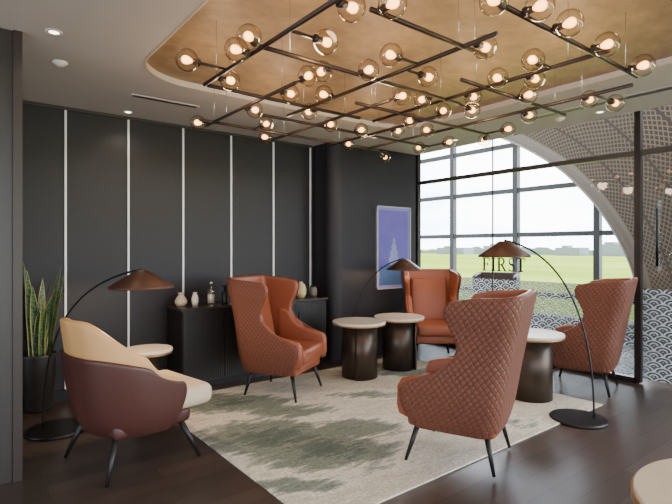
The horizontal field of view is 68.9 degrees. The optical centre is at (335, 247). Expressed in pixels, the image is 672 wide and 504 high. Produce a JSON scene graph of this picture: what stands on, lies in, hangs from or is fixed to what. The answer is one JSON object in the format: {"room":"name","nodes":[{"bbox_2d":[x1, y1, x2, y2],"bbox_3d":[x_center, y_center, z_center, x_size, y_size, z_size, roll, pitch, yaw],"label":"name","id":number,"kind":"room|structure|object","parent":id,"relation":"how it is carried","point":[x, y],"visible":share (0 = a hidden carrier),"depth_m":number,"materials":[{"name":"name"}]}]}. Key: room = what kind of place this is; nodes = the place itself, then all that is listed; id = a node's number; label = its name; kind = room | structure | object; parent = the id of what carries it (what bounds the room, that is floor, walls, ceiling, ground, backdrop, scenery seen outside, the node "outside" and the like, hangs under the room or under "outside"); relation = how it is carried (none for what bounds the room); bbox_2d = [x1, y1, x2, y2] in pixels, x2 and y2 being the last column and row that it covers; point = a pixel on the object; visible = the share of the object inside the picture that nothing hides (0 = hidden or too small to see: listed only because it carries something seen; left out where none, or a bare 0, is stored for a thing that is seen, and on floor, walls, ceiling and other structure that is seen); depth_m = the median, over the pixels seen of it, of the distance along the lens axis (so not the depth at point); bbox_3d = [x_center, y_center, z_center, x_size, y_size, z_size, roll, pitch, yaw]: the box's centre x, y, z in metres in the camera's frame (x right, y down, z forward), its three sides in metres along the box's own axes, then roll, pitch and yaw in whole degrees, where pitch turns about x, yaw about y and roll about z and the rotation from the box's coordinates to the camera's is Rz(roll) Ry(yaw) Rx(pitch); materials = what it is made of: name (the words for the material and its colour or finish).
{"room":"airport lounge","nodes":[
{"label":"airport lounge","id":0,"kind":"room"},
{"bbox_2d":[0,28,12,483],"bbox_3d":[-3.755,0.050,1.705,4.420,2.800,0.050,0,0,-38],"label":"wall","id":1,"kind":"structure","parent":0,"point":[6,36],"depth_m":3.02,"materials":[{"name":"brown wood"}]},
{"bbox_2d":[13,30,21,481],"bbox_3d":[-2.005,0.050,3.079,0.050,2.800,0.090,0,0,-38],"label":"trim","id":2,"kind":"structure","parent":1,"relation":"attached to","point":[17,35],"depth_m":3.04,"materials":[{"name":"brown metal"}]},
{"bbox_2d":[22,104,312,394],"bbox_3d":[-2.651,-0.150,4.720,10.060,3.200,0.100,0,0,-38],"label":"wall","id":3,"kind":"structure","parent":0,"point":[96,144],"depth_m":5.14,"materials":[{"name":"black paint"}]},
{"bbox_2d":[22,389,67,406],"bbox_3d":[-3.503,1.400,3.975,8.000,0.100,0.020,0,0,-38],"label":"baseboard","id":4,"kind":"structure","parent":3,"relation":"attached to","point":[59,395],"depth_m":4.65,"materials":[{"name":"black metal"}]},
{"bbox_2d":[64,110,66,388],"bbox_3d":[-2.590,0.050,4.694,0.018,2.740,0.016,0,0,-38],"label":"trim","id":5,"kind":"structure","parent":3,"relation":"attached to","point":[65,111],"depth_m":4.69,"materials":[{"name":"white metal"}]},
{"bbox_2d":[127,120,129,346],"bbox_3d":[-2.139,0.050,5.049,0.018,2.740,0.016,0,0,-38],"label":"trim","id":6,"kind":"structure","parent":3,"relation":"attached to","point":[128,121],"depth_m":5.04,"materials":[{"name":"white metal"}]},
{"bbox_2d":[22,100,312,147],"bbox_3d":[-2.637,-1.335,4.653,5.900,0.030,0.024,0,0,-38],"label":"trim","id":7,"kind":"structure","parent":3,"relation":"attached to","point":[23,101],"depth_m":5.18,"materials":[{"name":"black"}]},
{"bbox_2d":[182,128,183,294],"bbox_3d":[-1.686,0.050,5.405,0.018,2.740,0.016,0,0,-38],"label":"trim","id":8,"kind":"structure","parent":3,"relation":"attached to","point":[182,128],"depth_m":5.40,"materials":[{"name":"white metal"}]},
{"bbox_2d":[230,136,231,276],"bbox_3d":[-1.233,0.050,5.761,0.018,2.740,0.016,0,0,-38],"label":"trim","id":9,"kind":"structure","parent":3,"relation":"attached to","point":[230,136],"depth_m":5.75,"materials":[{"name":"white metal"}]},
{"bbox_2d":[272,142,273,275],"bbox_3d":[-0.781,0.050,6.116,0.018,2.740,0.016,0,0,-38],"label":"trim","id":10,"kind":"structure","parent":3,"relation":"attached to","point":[272,142],"depth_m":6.11,"materials":[{"name":"white metal"}]},
{"bbox_2d":[309,148,310,287],"bbox_3d":[-0.339,0.050,6.463,0.018,2.740,0.016,0,0,-38],"label":"trim","id":11,"kind":"structure","parent":3,"relation":"attached to","point":[309,148],"depth_m":6.46,"materials":[{"name":"white metal"}]},
{"bbox_2d":[416,154,420,267],"bbox_3d":[1.301,-0.110,7.735,0.070,3.100,0.040,0,0,-38],"label":"trim","id":12,"kind":"structure","parent":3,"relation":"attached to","point":[418,157],"depth_m":7.72,"materials":[{"name":"brown metal"}]},
{"bbox_2d":[0,344,671,503],"bbox_3d":[0.534,1.500,2.963,12.900,0.100,11.000,0,0,-38],"label":"floor","id":13,"kind":"structure","parent":0,"point":[559,464],"depth_m":3.24,"materials":[{"name":"brown wood"}]},
{"bbox_2d":[22,263,63,412],"bbox_3d":[-2.647,0.785,4.403,0.343,1.329,0.285,0,0,-8],"label":"potted snake plant","id":14,"kind":"object","parent":13,"relation":"on","point":[41,318],"visible":0.96,"depth_m":4.32,"materials":[{"name":"green plant"}]},
{"bbox_2d":[24,326,78,440],"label":"floor lamp","id":15,"kind":"object","parent":13,"relation":"on","point":[57,429],"depth_m":3.87,"materials":[{"name":"black metal"}]},
{"bbox_2d":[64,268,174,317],"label":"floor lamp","id":16,"kind":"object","parent":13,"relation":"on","point":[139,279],"depth_m":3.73,"materials":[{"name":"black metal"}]},
{"bbox_2d":[60,318,211,486],"bbox_3d":[-1.413,0.953,3.419,0.858,0.995,0.890,0,0,41],"label":"armchair","id":17,"kind":"object","parent":13,"relation":"on","point":[114,391],"visible":1,"depth_m":3.05,"materials":[{"name":"red leather"}]},
{"bbox_2d":[159,370,211,408],"bbox_3d":[-1.351,1.040,3.490,0.660,0.150,0.700,0,0,41],"label":"seat cushion","id":18,"kind":"object","parent":17,"relation":"on","point":[198,391],"depth_m":3.47,"materials":[{"name":"beige leather"}]},
{"bbox_2d":[127,344,172,370],"bbox_3d":[-1.592,1.150,4.150,0.400,0.600,0.400,0,0,-38],"label":"side table","id":19,"kind":"object","parent":13,"relation":"on","point":[152,352],"visible":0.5,"depth_m":4.10,"materials":[{"name":"white stone"}]},
{"bbox_2d":[165,295,327,384],"bbox_3d":[-0.962,1.030,5.654,1.850,0.840,0.469,0,0,-38],"label":"sideboard","id":20,"kind":"object","parent":13,"relation":"on","point":[202,337],"visible":0.6,"depth_m":5.15,"materials":[{"name":"black wood"}]},
{"bbox_2d":[175,292,186,305],"bbox_3d":[-1.630,0.539,5.154,0.130,0.140,0.130,0,0,-38],"label":"vase","id":21,"kind":"object","parent":20,"relation":"on","point":[181,300],"visible":1,"depth_m":5.11,"materials":[{"name":"beige ceramic"}]},
{"bbox_2d":[192,292,197,305],"bbox_3d":[-1.492,0.539,5.186,0.072,0.140,0.072,0,0,-38],"label":"vase","id":22,"kind":"object","parent":20,"relation":"on","point":[194,296],"visible":1,"depth_m":5.16,"materials":[{"name":"beige ceramic"}]},
{"bbox_2d":[208,281,214,303],"bbox_3d":[-1.367,0.487,5.360,0.084,0.245,0.084,0,0,-38],"label":"glass bottle","id":23,"kind":"object","parent":20,"relation":"on","point":[210,296],"visible":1,"depth_m":5.33,"materials":[{"name":"glass"}]},
{"bbox_2d":[221,285,228,303],"bbox_3d":[-1.223,0.509,5.397,0.076,0.200,0.076,0,0,-38],"label":"pump bottle","id":24,"kind":"object","parent":20,"relation":"on","point":[224,294],"visible":0.95,"depth_m":5.37,"materials":[{"name":"black glass"}]},
{"bbox_2d":[165,295,327,311],"bbox_3d":[-0.965,0.625,5.657,1.850,0.030,0.460,0,0,-38],"label":"countertop","id":25,"kind":"structure","parent":20,"relation":"on","point":[201,305],"depth_m":5.21,"materials":[{"name":"stone"}]},
{"bbox_2d":[297,281,305,297],"bbox_3d":[-0.428,0.509,5.996,0.132,0.200,0.132,0,0,-38],"label":"vase","id":26,"kind":"object","parent":20,"relation":"on","point":[302,288],"visible":0.91,"depth_m":5.95,"materials":[{"name":"beige ceramic"}]},
{"bbox_2d":[309,285,316,295],"bbox_3d":[-0.291,0.537,6.205,0.100,0.145,0.100,0,0,-38],"label":"jar","id":27,"kind":"object","parent":20,"relation":"on","point":[312,290],"visible":1,"depth_m":6.17,"materials":[{"name":"beige ceramic"}]},
{"bbox_2d":[185,359,602,503],"bbox_3d":[0.375,1.444,4.541,3.240,0.012,2.620,0,0,-38],"label":"rug","id":28,"kind":"object","parent":13,"relation":"on","point":[343,441],"visible":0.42,"depth_m":3.72,"materials":[{"name":"beige carpet"}]},
{"bbox_2d":[227,274,326,402],"bbox_3d":[-0.590,0.862,4.935,0.842,1.146,0.745,0,0,21],"label":"wingback chair","id":29,"kind":"object","parent":28,"relation":"on","point":[271,340],"visible":1,"depth_m":4.67,"materials":[{"name":"orange leather"}]},
{"bbox_2d":[262,297,274,333],"bbox_3d":[-0.809,0.706,5.019,0.090,0.600,0.500,-13,-5,21],"label":"cushion","id":30,"kind":"object","parent":29,"relation":"on","point":[266,314],"depth_m":5.14,"materials":[{"name":"orange leather"}]},
{"bbox_2d":[290,339,324,364],"bbox_3d":[-0.496,1.026,4.898,0.640,0.140,0.530,0,0,21],"label":"seat cushion","id":31,"kind":"object","parent":29,"relation":"on","point":[312,349],"depth_m":4.84,"materials":[{"name":"orange leather"}]},
{"bbox_2d":[332,317,385,380],"bbox_3d":[0.258,1.126,5.500,0.600,0.620,0.600,0,0,-5],"label":"side table","id":32,"kind":"object","parent":28,"relation":"on","point":[359,334],"visible":1,"depth_m":5.33,"materials":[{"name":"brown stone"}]},
{"bbox_2d":[341,258,420,364],"bbox_3d":[0.574,0.779,6.144,1.064,1.313,0.450,0,0,-20],"label":"floor lamp","id":33,"kind":"object","parent":28,"relation":"on","point":[402,264],"visible":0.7,"depth_m":6.11,"materials":[{"name":"black metal"}]},
{"bbox_2d":[374,313,423,371],"bbox_3d":[0.756,1.126,5.880,0.600,0.620,0.600,0,0,16],"label":"side table","id":34,"kind":"object","parent":28,"relation":"on","point":[399,334],"visible":0.94,"depth_m":5.72,"materials":[{"name":"brown metal"}]},
{"bbox_2d":[401,269,461,352],"bbox_3d":[1.270,0.862,6.461,0.745,1.146,0.842,0,0,0],"label":"wingback chair","id":35,"kind":"object","parent":28,"relation":"on","point":[426,292],"visible":0.66,"depth_m":6.62,"materials":[{"name":"orange leather"}]},
{"bbox_2d":[410,278,446,318],"bbox_3d":[1.270,0.706,6.695,0.500,0.600,0.090,0,-12,0],"label":"cushion","id":36,"kind":"object","parent":35,"relation":"on","point":[429,295],"depth_m":6.66,"materials":[{"name":"orange leather"}]},
{"bbox_2d":[417,319,451,335],"bbox_3d":[1.270,1.026,6.360,0.530,0.140,0.640,0,0,0],"label":"seat cushion","id":37,"kind":"object","parent":35,"relation":"on","point":[428,327],"depth_m":6.05,"materials":[{"name":"orange leather"}]},
{"bbox_2d":[397,289,536,476],"bbox_3d":[0.925,0.862,3.400,0.842,1.146,0.745,0,0,29],"label":"wingback chair","id":38,"kind":"object","parent":28,"relation":"on","point":[471,392],"visible":1,"depth_m":3.06,"materials":[{"name":"orange leather"}]},
{"bbox_2d":[515,328,564,402],"bbox_3d":[1.882,1.126,4.730,0.600,0.620,0.600,0,0,3],"label":"side table","id":39,"kind":"object","parent":28,"relation":"on","point":[535,385],"visible":0.62,"depth_m":4.54,"materials":[{"name":"brown metal"}]},
{"bbox_2d":[472,272,519,279],"bbox_3d":[2.502,0.922,7.732,0.685,1.054,0.774,0,0,30],"label":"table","id":40,"kind":"object","parent":13,"relation":"on","point":[488,275],"visible":0.2,"depth_m":7.98,"materials":[{"name":"brown"}]},
{"bbox_2d":[478,239,608,429],"bbox_3d":[1.761,0.686,4.216,1.038,1.528,0.450,0,0,16],"label":"floor lamp","id":41,"kind":"object","parent":13,"relation":"on","point":[575,418],"visible":1,"depth_m":4.13,"materials":[{"name":"black metal"}]},
{"bbox_2d":[500,104,671,289],"bbox_3d":[2.412,-2.426,9.520,0.952,8.356,12.012,0,0,-38],"label":"screen","id":42,"kind":"object","parent":13,"relation":"on","point":[608,184],"visible":0.34,"depth_m":7.42,"materials":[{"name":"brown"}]},
{"bbox_2d":[553,277,637,397],"bbox_3d":[2.624,0.876,5.076,0.842,1.146,0.745,0,0,37],"label":"wingback chair","id":43,"kind":"object","parent":13,"relation":"on","point":[606,304],"visible":0.95,"depth_m":4.74,"materials":[{"name":"orange leather"}]},
{"bbox_2d":[634,110,642,382],"bbox_3d":[3.246,-0.110,5.257,0.070,3.100,0.060,0,0,-38],"label":"trim","id":44,"kind":"structure","parent":13,"relation":"on","point":[638,115],"depth_m":5.23,"materials":[{"name":"brown metal"}]},
{"bbox_2d":[631,458,671,503],"bbox_3d":[1.250,1.090,1.340,0.762,0.720,0.762,0,0,-38],"label":"coffee table","id":45,"kind":"object","parent":13,"relation":"on","point":[651,484],"visible":1,"depth_m":1.51,"materials":[{"name":"beige stone"}]},
{"bbox_3d":[3.950,-0.110,4.361,0.070,3.100,0.060,0,0,-38],"label":"trim","id":46,"kind":"structure","parent":13,"relation":"on","visible":0},
{"bbox_2d":[643,208,671,383],"bbox_3d":[3.575,0.210,4.784,0.080,2.420,1.060,0,0,-38],"label":"door","id":47,"kind":"structure","parent":46,"relation":"attached to","point":[657,303],"depth_m":5.10,"materials":[{"name":"clear glass"}]},
{"bbox_2d":[0,0,671,154],"bbox_3d":[-0.146,-1.373,1.093,9.520,0.045,8.900,0,0,-38],"label":"ceiling","id":48,"kind":"structure","parent":0,"point":[105,45],"depth_m":4.12,"materials":[{"name":"paint"}]},
{"bbox_2d":[45,28,62,35],"bbox_3d":[-1.762,-1.348,3.062,0.100,0.004,0.100,0,0,-38],"label":"recessed light","id":49,"kind":"object","parent":48,"relation":"in","point":[50,31],"visible":1,"depth_m":3.06,"materials":[{"name":"beige ceramic"}]},
{"bbox_2d":[52,59,67,67],"bbox_3d":[-2.003,-1.333,3.557,0.100,0.035,0.100,0,0,-38],"label":"smoke detector","id":50,"kind":"object","parent":48,"relation":"attached to","point":[59,63],"visible":1,"depth_m":3.53,"materials":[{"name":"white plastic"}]},
{"bbox_2d":[130,93,199,107],"bbox_3d":[-1.560,-1.345,4.497,0.620,0.010,0.070,0,0,-38],"label":"ceiling vent","id":51,"kind":"object","parent":48,"relation":"in","point":[132,94],"visible":1,"depth_m":4.48,"materials":[{"name":"metal"}]},
{"bbox_2d":[144,0,671,128],"bbox_3d":[1.003,-1.349,2.949,3.044,0.009,4.624,0,0,-38],"label":"trim","id":52,"kind":"structure","parent":48,"relation":"attached to","point":[190,16],"depth_m":4.10,"materials":[{"name":"beige paint"}]},
{"bbox_2d":[147,0,671,123],"bbox_3d":[1.003,-1.422,2.949,3.320,0.050,4.900,0,0,-38],"label":"ceiling panel","id":53,"kind":"object","parent":48,"relation":"attached to","point":[648,22],"depth_m":3.36,"materials":[{"name":"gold metal"}]},
{"bbox_2d":[175,0,655,162],"bbox_3d":[0.413,-1.191,3.617,3.238,0.408,3.150,0,0,-38],"label":"chandelier","id":54,"kind":"object","parent":48,"relation":"hanging from","point":[541,5],"visible":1,"depth_m":3.04,"materials":[{"name":"brown metal"}]},
{"bbox_2d":[191,58,200,66],"bbox_3d":[-0.792,-1.050,2.768,0.047,0.044,0.044,0,0,-38],"label":"socket","id":55,"kind":"object","parent":54,"relation":"attached to","point":[197,62],"depth_m":2.76,"materials":[{"name":"brown metal"}]},
{"bbox_2d":[218,76,226,81],"bbox_3d":[-0.705,-1.050,3.039,0.047,0.044,0.044,0,0,-38],"label":"socket","id":56,"kind":"object","parent":54,"relation":"attached to","point":[222,78],"depth_m":3.03,"materials":[{"name":"brown metal"}]},
{"bbox_2d":[240,48,249,56],"bbox_3d":[-0.488,-1.050,2.625,0.047,0.044,0.044,0,0,-38],"label":"socket","id":57,"kind":"object","parent":54,"relation":"attached to","point":[246,52],"depth_m":2.61,"materials":[{"name":"brown metal"}]},
{"bbox_2d":[250,38,258,46],"bbox_3d":[-0.420,-1.050,2.488,0.044,0.044,0.047,-38,-9,11],"label":"socket","id":58,"kind":"object","parent":54,"relation":"attached to","point":[254,42],"depth_m":2.49,"materials":[{"name":"brown metal"}]},
{"bbox_2d":[279,90,287,94],"bbox_3d":[-0.353,-1.050,3.303,0.047,0.044,0.044,0,0,-38],"label":"socket","id":59,"kind":"object","parent":54,"relation":"attached to","point":[285,92],"depth_m":3.29,"materials":[{"name":"brown metal"}]},
{"bbox_2d":[299,75,306,82],"bbox_3d":[-0.201,-1.050,3.033,0.044,0.044,0.047,3,-2,-35],"label":"socket","id":60,"kind":"object","parent":54,"relation":"attached to","point":[302,79],"depth_m":3.03,"materials":[{"name":"brown metal"}]},
{"bbox_2d":[312,34,322,43],"bbox_3d":[-0.091,-1.050,2.466,0.047,0.044,0.044,0,0,-38],"label":"socket","id":61,"kind":"object","parent":54,"relation":"attached to","point":[316,38],"depth_m":2.45,"materials":[{"name":"brown metal"}]},
{"bbox_2d":[323,67,331,72],"bbox_3d":[-0.052,-1.050,2.874,0.044,0.044,0.047,0,0,-38],"label":"socket","id":62,"kind":"object","parent":54,"relation":"attached to","point":[325,69],"depth_m":2.86,"materials":[{"name":"brown metal"}]},
{"bbox_2d":[326,93,333,99],"bbox_3d":[-0.042,-1.050,3.385,0.047,0.044,0.044,0,0,-38],"label":"socket","id":63,"kind":"object","parent":54,"relation":"attached to","point":[328,95],"depth_m":3.37,"materials":[{"name":"brown metal"}]},
{"bbox_2d":[335,0,348,8],"bbox_3d":[0.028,-1.050,2.106,0.047,0.044,0.044,0,0,-38],"label":"socket","id":64,"kind":"object","parent":54,"relation":"attached to","point":[343,4],"depth_m":2.10,"materials":[{"name":"brown metal"}]},
{"bbox_2d":[358,69,365,76],"bbox_3d":[0.160,-1.050,2.932,0.044,0.044,0.047,0,0,-38],"label":"socket","id":65,"kind":"object","parent":54,"relation":"attached to","point":[361,72],"depth_m":2.93,"materials":[{"name":"brown metal"}]},
{"bbox_2d":[377,2,389,14],"bbox_3d":[0.211,-1.050,2.146,0.044,0.044,0.047,0,0,-38],"label":"socket","id":66,"kind":"object","parent":54,"relation":"attached to","point":[382,9],"depth_m":2.14,"materials":[{"name":"brown metal"}]},
{"bbox_2d":[392,95,398,101],"bbox_3d":[0.424,-1.050,3.426,0.044,0.044,0.047,1,0,-38],"label":"socket","id":67,"kind":"object","parent":54,"relation":"attached to","point":[395,98],"depth_m":3.42,"materials":[{"name":"brown metal"}]},
{"bbox_2d":[393,53,402,61],"bbox_3d":[0.340,-1.050,2.698,0.047,0.044,0.044,0,0,-38],"label":"socket","id":68,"kind":"object","parent":54,"relation":"attached to","point":[398,57],"depth_m":2.69,"materials":[{"name":"brown metal"}]},
{"bbox_2d":[417,71,426,78],"bbox_3d":[0.524,-1.050,2.977,0.047,0.044,0.044,0,0,-38],"label":"socket","id":69,"kind":"object","parent":54,"relation":"attached to","point":[421,74],"depth_m":2.96,"materials":[{"name":"brown metal"}]},
{"bbox_2d":[473,42,483,48],"bbox_3d":[0.738,-1.050,2.530,0.047,0.044,0.044,0,0,-38],"label":"socket","id":70,"kind":"object","parent":54,"relation":"attached to","point":[480,45],"depth_m":2.52,"materials":[{"name":"brown metal"}]},
{"bbox_2d":[496,0,507,10],"bbox_3d":[0.711,-1.050,2.109,0.047,0.044,0.044,0,0,-38],"label":"socket","id":71,"kind":"object","parent":54,"relation":"attached to","point":[502,5],"depth_m":2.10,"materials":[{"name":"brown metal"}]},
{"bbox_2d":[499,76,507,83],"bbox_3d":[1.040,-1.050,3.059,0.047,0.044,0.044,0,0,-38],"label":"socket","id":72,"kind":"object","parent":54,"relation":"attached to","point":[503,80],"depth_m":3.05,"materials":[{"name":"brown metal"}]},
{"bbox_2d":[517,93,525,99],"bbox_3d":[1.286,-1.050,3.397,0.044,0.044,0.047,0,0,-38],"label":"socket","id":73,"kind":"object","parent":54,"relation":"attached to","point":[520,96],"depth_m":3.39,"materials":[{"name":"brown metal"}]},
{"bbox_2d":[522,5,534,16],"bbox_3d":[0.853,-1.050,2.167,0.044,0.044,0.047,0,0,-38],"label":"socket","id":74,"kind":"object","parent":54,"relation":"attached to","point":[526,11],"depth_m":2.16,"materials":[{"name":"brown metal"}]},
{"bbox_2d":[535,58,542,66],"bbox_3d":[1.141,-1.050,2.768,0.047,0.044,0.044,0,0,-38],"label":"socket","id":75,"kind":"object","parent":54,"relation":"attached to","point":[539,62],"depth_m":2.76,"materials":[{"name":"brown metal"}]},
{"bbox_2d":[552,22,564,32],"bbox_3d":[1.058,-1.050,2.328,0.044,0.044,0.047,0,0,-38],"label":"socket","id":76,"kind":"object","parent":54,"relation":"attached to","point":[556,27],"depth_m":2.32,"materials":[{"name":"brown metal"}]},
{"bbox_2d":[590,43,601,52],"bbox_3d":[1.365,-1.050,2.569,0.044,0.044,0.047,0,0,-38],"label":"socket","id":77,"kind":"object","parent":54,"relation":"attached to","point":[593,48],"depth_m":2.56,"materials":[{"name":"brown metal"}]},
{"bbox_2d":[607,98,615,104],"bbox_3d":[1.980,-1.050,3.517,0.047,0.044,0.044,0,0,-38],"label":"socket","id":78,"kind":"object","parent":54,"relation":"attached to","point":[612,102],"depth_m":3.50,"materials":[{"name":"brown metal"}]},
{"bbox_2d":[628,64,637,72],"bbox_3d":[1.734,-1.050,2.858,0.044,0.044,0.047,0,0,-38],"label":"socket","id":79,"kind":"object","parent":54,"relation":"attached to","point":[631,68],"depth_m":2.85,"materials":[{"name":"brown metal"}]},
{"bbox_2d":[555,117,564,121],"bbox_3d":[2.326,-1.333,5.088,0.100,0.035,0.100,0,0,-38],"label":"smoke detector","id":80,"kind":"object","parent":48,"relation":"attached to","point":[559,119],"visible":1,"depth_m":5.06,"materials":[{"name":"plastic"}]},
{"bbox_2d":[520,100,607,121],"bbox_3d":[2.227,-1.345,4.819,0.147,0.010,0.853,0,0,-38],"label":"ceiling vent","id":81,"kind":"object","parent":48,"relation":"in","point":[600,103],"depth_m":4.77,"materials":[{"name":"metal"}]},
{"bbox_2d":[613,85,671,100],"bbox_3d":[2.670,-1.345,4.254,0.147,0.010,0.456,0,0,-38],"label":"ceiling vent","id":82,"kind":"object","parent":48,"relation":"in","point":[632,96],"depth_m":4.26,"materials":[{"name":"metal"}]},
{"bbox_2d":[313,143,415,361],"bbox_3d":[0.427,0.050,6.807,1.520,2.800,0.420,0,0,-38],"label":"wall","id":83,"kind":"structure","parent":0,"point":[348,185],"depth_m":6.43,"materials":[{"name":"black paint"}]},
{"bbox_2d":[376,205,410,289],"bbox_3d":[0.805,-0.005,6.819,0.658,1.138,0.026,0,0,-38],"label":"framed picture","id":84,"kind":"object","parent":83,"relation":"attached to","point":[393,224],"visible":0.83,"depth_m":6.79,"materials":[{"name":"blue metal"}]},
{"bbox_2d":[459,140,524,300],"bbox_3d":[1.860,-0.110,6.993,0.056,3.000,1.858,0,0,-38],"label":"window","id":85,"kind":"structure","parent":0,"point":[469,287],"depth_m":6.73,"materials":[{"name":"clear glass"}]},
{"bbox_2d":[439,344,635,382],"bbox_3d":[2.264,1.420,6.508,0.070,0.060,3.160,0,0,-38],"label":"trim","id":86,"kind":"structure","parent":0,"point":[623,377],"depth_m":5.43,"materials":[{"name":"brown metal"}]},
{"bbox_2d":[418,145,671,184],"bbox_3d":[3.944,-1.020,4.369,0.050,0.055,8.600,0,0,-38],"label":"trim","id":87,"kind":"structure","parent":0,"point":[663,149],"depth_m":5.97,"materials":[{"name":"grey metal"}]},
{"bbox_2d":[493,279,633,375],"bbox_3d":[2.681,-0.110,5.971,0.019,3.000,1.760,0,0,-38],"label":"window","id":88,"kind":"structure","parent":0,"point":[554,307],"depth_m":5.95,"materials":[{"name":"clear glass"}]},
{"bbox_3d":[4.400,1.450,8.160,0.200,0.500,13.000,0,0,-38],"label":"wall","id":89,"kind":"structure","parent":0,"visible":0},
{"bbox_2d":[421,154,449,238],"bbox_3d":[2.029,-0.950,11.180,0.110,6.000,1.500,0,0,-38],"label":"window","id":90,"kind":"structure","parent":89,"relation":"in","point":[444,157],"depth_m":10.88,"materials":[{"name":"grey metal"}]},
{"bbox_2d":[450,143,511,270],"bbox_3d":[2.955,-0.950,10.000,0.110,6.000,1.500,0,0,-38],"label":"window","id":91,"kind":"structure","parent":89,"relation":"in","point":[454,155],"depth_m":10.48,"materials":[{"name":"grey metal"}]},
{"bbox_2d":[512,143,592,272],"bbox_3d":[3.881,-0.950,8.820,0.110,6.000,1.500,0,0,-38],"label":"window","id":92,"kind":"structure","parent":89,"relation":"in","point":[516,190],"depth_m":9.31,"materials":[{"name":"grey metal"}]},
{"bbox_2d":[593,204,613,279],"bbox_3d":[4.808,-0.950,7.641,0.110,6.000,1.500,0,0,-38],"label":"window","id":93,"kind":"structure","parent":89,"relation":"in","point":[598,232],"depth_m":8.15,"materials":[{"name":"grey metal"}]},
{"label":"outside","id":94,"kind":"structure","parent":0,"visible":0},
{"bbox_2d":[421,249,632,283],"bbox_3d":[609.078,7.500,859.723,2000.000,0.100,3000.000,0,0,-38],"label":"ground","id":95,"kind":"structure","parent":94,"point":[572,269],"depth_m":197.33,"materials":[{"name":"green plant"}]},
{"bbox_2d":[437,246,473,253],"bbox_3d":[144.164,2.450,593.615,20.000,10.000,40.000,0,0,-38],"label":"building","id":96,"kind":"structure","parent":95,"relation":"on","point":[446,250],"depth_m":582.96,"materials":[{"name":"grey"}]},
{"bbox_2d":[421,246,592,254],"bbox_3d":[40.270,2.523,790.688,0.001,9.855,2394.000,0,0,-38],"label":"tree line","id":97,"kind":"object","parent":95,"relation":"on","point":[477,250],"visible":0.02,"depth_m":556.40,"materials":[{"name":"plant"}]},
{"bbox_2d":[555,245,588,255],"bbox_3d":[232.019,2.450,481.734,20.000,10.000,24.000,0,0,-38],"label":"building","id":98,"kind":"structure","parent":95,"relation":"on","point":[565,250],"depth_m":474.99,"materials":[{"name":"grey"}]},
{"bbox_2d":[602,242,624,255],"bbox_3d":[259.169,0.950,447.159,20.000,13.000,36.000,0,0,-38],"label":"building","id":99,"kind":"structure","parent":95,"relation":"on","point":[608,248],"depth_m":443.82,"materials":[{"name":"grey"}]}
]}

